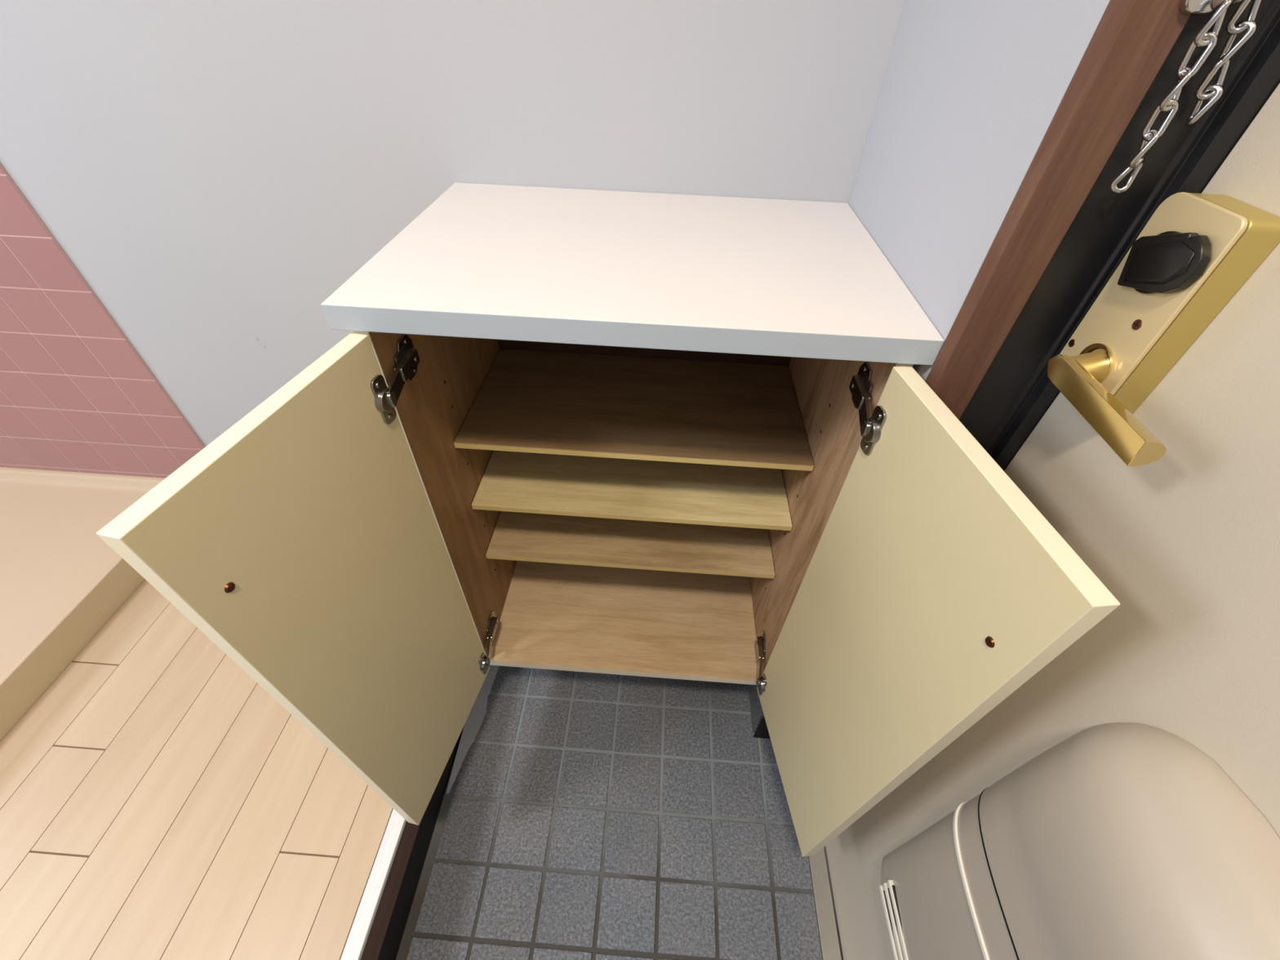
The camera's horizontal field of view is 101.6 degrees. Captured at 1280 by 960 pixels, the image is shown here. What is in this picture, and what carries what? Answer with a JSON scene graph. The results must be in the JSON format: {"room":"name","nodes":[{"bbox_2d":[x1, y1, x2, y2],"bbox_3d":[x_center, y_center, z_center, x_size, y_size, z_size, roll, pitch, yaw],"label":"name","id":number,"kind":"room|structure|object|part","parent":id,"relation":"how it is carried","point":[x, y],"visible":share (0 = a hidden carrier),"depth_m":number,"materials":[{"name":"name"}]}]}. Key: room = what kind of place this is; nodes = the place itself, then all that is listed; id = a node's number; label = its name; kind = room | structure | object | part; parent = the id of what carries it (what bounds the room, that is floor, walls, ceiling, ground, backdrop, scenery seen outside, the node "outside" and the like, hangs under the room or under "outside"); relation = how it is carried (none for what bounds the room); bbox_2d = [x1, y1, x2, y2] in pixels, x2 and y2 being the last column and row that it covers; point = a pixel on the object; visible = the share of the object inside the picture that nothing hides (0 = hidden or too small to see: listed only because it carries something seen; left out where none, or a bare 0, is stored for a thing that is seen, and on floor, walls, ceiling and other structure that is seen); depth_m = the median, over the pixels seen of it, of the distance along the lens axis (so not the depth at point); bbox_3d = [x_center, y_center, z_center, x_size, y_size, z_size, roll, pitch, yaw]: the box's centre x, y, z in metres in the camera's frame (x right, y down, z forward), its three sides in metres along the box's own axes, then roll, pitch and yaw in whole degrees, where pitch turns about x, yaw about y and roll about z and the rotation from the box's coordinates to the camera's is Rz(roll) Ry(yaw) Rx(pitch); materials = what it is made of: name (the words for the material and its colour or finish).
{"room":"apartment entryway","nodes":[
{"label":"apartment entryway","id":0,"kind":"room"},
{"bbox_2d":[0,579,393,959],"bbox_3d":[-1.634,1.123,0.469,2.315,0.240,2.900,4,44,1],"label":"floor","id":1,"kind":"structure","parent":0,"point":[157,802],"depth_m":0.90,"materials":[{"name":"brown wood"}]},
{"bbox_2d":[0,466,164,741],"bbox_3d":[-1.548,0.300,1.087,0.748,0.080,0.860,4,44,1],"label":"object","id":2,"kind":"object","parent":1,"relation":"on","point":[61,583],"visible":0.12,"depth_m":1.18,"materials":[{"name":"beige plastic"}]},
{"bbox_2d":[340,808,406,959],"bbox_3d":[-0.467,1.117,0.360,0.026,0.011,2.900,4,44,1],"label":"trim","id":3,"kind":"structure","parent":1,"relation":"attached to","point":[357,940],"depth_m":0.83,"materials":[{"name":"white wood"}]},
{"bbox_2d":[0,0,906,446],"bbox_3d":[-1.065,-0.653,0.804,3.400,2.450,0.120,4,44,1],"label":"wall","id":4,"kind":"structure","parent":0,"point":[213,172],"depth_m":0.77,"materials":[{"name":"paint"}]},
{"bbox_2d":[0,164,205,478],"bbox_3d":[-1.855,-0.588,0.849,1.631,1.506,0.005,4,44,1],"label":"tiled wall","id":5,"kind":"structure","parent":4,"relation":"attached to","point":[76,395],"depth_m":1.15,"materials":[{"name":"pink tile"}]},
{"bbox_2d":[360,821,420,959],"bbox_3d":[-0.475,1.149,0.391,0.035,0.079,2.900,4,44,1],"label":"trim","id":6,"kind":"structure","parent":4,"relation":"attached to","point":[376,935],"depth_m":0.87,"materials":[{"name":"brown wood"}]},
{"bbox_2d":[377,723,465,959],"bbox_3d":[-0.480,1.231,0.472,0.031,0.151,2.900,4,44,1],"label":"trim","id":7,"kind":"structure","parent":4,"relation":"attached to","point":[390,946],"depth_m":0.97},
{"bbox_2d":[395,665,843,959],"bbox_3d":[0.014,1.299,0.494,0.975,0.072,2.900,4,44,1],"label":"floor","id":8,"kind":"structure","parent":0,"point":[583,815],"depth_m":1.05,"materials":[{"name":"grey tile"}]},
{"bbox_2d":[848,0,1110,381],"bbox_3d":[0.464,-0.361,0.570,0.300,2.450,0.426,4,44,1],"label":"wall","id":9,"kind":"structure","parent":0,"point":[971,91],"depth_m":0.51,"materials":[{"name":"paint"}]},
{"bbox_2d":[96,182,1119,856],"bbox_3d":[-0.018,0.087,0.854,0.675,0.822,0.702,4,44,1],"label":"cabinet","id":10,"kind":"object","parent":9,"relation":"attached to","point":[686,437],"visible":1,"depth_m":0.65,"materials":[{"name":"white laminate"}]},
{"bbox_3d":[-0.336,0.210,0.709,0.020,0.750,0.282,10,45,8],"label":"door","id":11,"kind":"part","parent":10,"relation":"part of","materials":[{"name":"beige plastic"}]},
{"bbox_2d":[369,374,397,424],"bbox_3d":[-0.284,-0.090,0.586,0.011,0.060,0.030,10,45,8],"label":"hinge","id":12,"kind":"object","parent":10,"relation":"on","point":[383,398],"depth_m":0.58,"materials":[{"name":"silver metal"}]},
{"bbox_3d":[-0.283,-0.110,0.607,0.006,0.021,0.057,-3,44,-5],"label":"hinge arm","id":13,"kind":"part","parent":10,"relation":"part of","materials":[{"name":"silver metal"}]},
{"bbox_3d":[-0.285,-0.145,0.643,0.014,0.054,0.062,4,44,1],"label":"hinge plate","id":14,"kind":"part","parent":10,"relation":"part of","materials":[{"name":"silver metal"}]},
{"bbox_3d":[-0.300,-0.031,0.971,0.018,0.777,0.406,4,44,1],"label":"panel","id":15,"kind":"part","parent":10,"relation":"part of","materials":[{"name":"brown wood"}]},
{"bbox_2d":[478,653,490,674],"bbox_3d":[-0.303,0.361,1.025,0.011,0.060,0.030,10,45,8],"label":"hinge","id":16,"kind":"object","parent":10,"relation":"on","point":[484,660],"depth_m":1.02,"materials":[{"name":"silver metal"}]},
{"bbox_3d":[-0.302,0.341,1.046,0.006,0.021,0.057,-3,44,-5],"label":"hinge arm","id":17,"kind":"part","parent":10,"relation":"part of","materials":[{"name":"silver metal"}]},
{"bbox_3d":[-0.304,0.306,1.081,0.014,0.054,0.062,4,44,1],"label":"hinge plate","id":18,"kind":"part","parent":10,"relation":"part of","materials":[{"name":"silver metal"}]},
{"bbox_3d":[-0.022,0.262,1.226,0.564,0.020,0.398,4,44,1],"label":"panel","id":19,"kind":"part","parent":10,"relation":"part of","materials":[{"name":"brown wood"}]},
{"bbox_2d":[485,511,775,578],"bbox_3d":[-0.012,0.070,1.116,0.562,0.012,0.286,4,44,1],"label":"shelf","id":20,"kind":"object","parent":10,"relation":"attached to","point":[513,535],"depth_m":1.05,"materials":[{"name":"brown wood"}]},
{"bbox_2d":[471,450,792,530],"bbox_3d":[-0.007,-0.033,1.017,0.562,0.012,0.286,4,44,1],"label":"shelf","id":21,"kind":"object","parent":10,"relation":"attached to","point":[652,491],"depth_m":0.95,"materials":[{"name":"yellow wood"}]},
{"bbox_2d":[320,182,944,365],"bbox_3d":[0.001,-0.293,0.676,0.618,0.028,0.426,4,44,1],"label":"countertop","id":22,"kind":"structure","parent":10,"relation":"on","point":[795,278],"depth_m":0.59,"materials":[{"name":"white laminate"}]},
{"bbox_2d":[453,348,813,471],"bbox_3d":[-0.003,-0.135,0.917,0.562,0.012,0.286,4,44,1],"label":"shelf","id":23,"kind":"object","parent":10,"relation":"attached to","point":[719,410],"depth_m":0.89,"materials":[{"name":"brown wood"}]},
{"bbox_3d":[0.003,-0.150,1.107,0.564,0.777,0.007,4,44,1],"label":"panel","id":24,"kind":"part","parent":10,"relation":"part of","materials":[{"name":"wood"}]},
{"bbox_3d":[0.237,0.376,1.032,0.006,0.021,0.057,11,45,9],"label":"hinge arm","id":25,"kind":"part","parent":10,"relation":"part of","materials":[{"name":"silver metal"}]},
{"bbox_3d":[0.245,0.342,1.068,0.014,0.054,0.062,4,44,1],"label":"hinge plate","id":26,"kind":"part","parent":10,"relation":"part of","materials":[{"name":"silver metal"}]},
{"bbox_2d":[755,673,767,695],"bbox_3d":[0.233,0.396,1.012,0.011,0.060,0.030,-3,44,-6],"label":"hinge","id":27,"kind":"object","parent":10,"relation":"on","point":[762,680],"depth_m":1.00,"materials":[{"name":"silver metal"}]},
{"bbox_3d":[0.281,0.008,0.957,0.018,0.777,0.406,4,44,1],"label":"panel","id":28,"kind":"part","parent":10,"relation":"part of","materials":[{"name":"brown wood"}]},
{"bbox_3d":[0.264,-0.108,0.629,0.014,0.054,0.062,4,44,1],"label":"hinge plate","id":29,"kind":"part","parent":10,"relation":"part of","materials":[{"name":"silver metal"}]},
{"bbox_3d":[0.256,-0.074,0.593,0.006,0.021,0.057,11,45,9],"label":"hinge arm","id":30,"kind":"part","parent":10,"relation":"part of","materials":[{"name":"silver metal"}]},
{"bbox_2d":[860,405,886,455],"bbox_3d":[0.252,-0.054,0.573,0.011,0.060,0.030,-3,44,-6],"label":"hinge","id":31,"kind":"object","parent":10,"relation":"on","point":[873,428],"depth_m":0.57,"materials":[{"name":"silver metal"}]},
{"bbox_3d":[0.272,0.250,0.694,0.020,0.750,0.282,-3,44,-6],"label":"door","id":32,"kind":"part","parent":10,"relation":"part of","materials":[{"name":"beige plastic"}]},
{"bbox_2d":[748,684,763,732],"bbox_3d":[0.278,0.392,1.316,0.007,0.120,0.426,4,44,1],"label":"baseboard","id":33,"kind":"structure","parent":9,"relation":"attached to","point":[757,713],"depth_m":1.20,"materials":[{"name":"grey stone"}]},
{"bbox_2d":[753,719,770,738],"bbox_3d":[0.290,0.556,1.163,0.056,0.100,0.004,4,44,1],"label":"baseboard","id":34,"kind":"structure","parent":9,"relation":"attached to","point":[762,731],"depth_m":1.17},
{"bbox_2d":[808,847,841,959],"bbox_3d":[0.337,0.917,0.872,0.033,0.012,0.894,4,44,1],"label":"trim","id":35,"kind":"structure","parent":9,"relation":"attached to","point":[828,938],"depth_m":0.98,"materials":[{"name":"grey metal"}]},
{"bbox_2d":[760,0,1190,721],"bbox_3d":[0.321,-0.140,0.494,0.050,2.030,0.008,4,44,1],"label":"trim","id":36,"kind":"structure","parent":9,"relation":"attached to","point":[1131,41],"depth_m":0.40,"materials":[{"name":"brown wood"}]},
{"bbox_2d":[825,83,1279,959],"bbox_3d":[0.371,0.202,0.175,0.111,1.988,0.893,4,44,1],"label":"door","id":37,"kind":"structure","parent":9,"relation":"in","point":[1155,459],"depth_m":0.39,"materials":[{"name":"beige paint"}]},
{"bbox_2d":[879,722,1279,959],"bbox_3d":[0.344,0.467,0.485,0.065,0.595,0.304,4,44,1],"label":"box","id":38,"kind":"object","parent":37,"relation":"attached to","point":[1116,841],"visible":1,"depth_m":0.38,"materials":[{"name":"beige plastic"}]},
{"bbox_2d":[879,880,908,959],"bbox_3d":[0.345,0.648,0.669,0.009,0.054,0.212,4,44,1],"label":"vent","id":39,"kind":"object","parent":38,"relation":"attached to","point":[889,890],"depth_m":0.71,"materials":[{"name":"beige plastic"}]},
{"bbox_3d":[0.359,-0.062,0.404,0.041,0.037,0.138,4,44,1],"label":"lever handle","id":40,"kind":"part","parent":37,"relation":"part of","materials":[{"name":"gold metal"}]},
{"bbox_3d":[0.386,-0.132,0.412,0.004,0.161,0.074,4,44,1],"label":"plate","id":41,"kind":"part","parent":37,"relation":"part of","materials":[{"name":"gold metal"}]},
{"bbox_2d":[959,0,1279,471],"bbox_3d":[0.385,-0.131,0.489,0.079,2.030,0.019,4,44,1],"label":"trim","id":42,"kind":"structure","parent":9,"relation":"attached to","point":[1015,392],"depth_m":0.41,"materials":[{"name":"black paint"}]},
{"bbox_2d":[1110,0,1262,193],"bbox_3d":[0.364,-0.286,0.331,0.050,0.189,0.019,4,44,1],"label":"chain","id":43,"kind":"object","parent":9,"relation":"hanging from","point":[1203,38],"visible":1,"depth_m":0.34,"materials":[{"name":"silver metal"}]}
]}

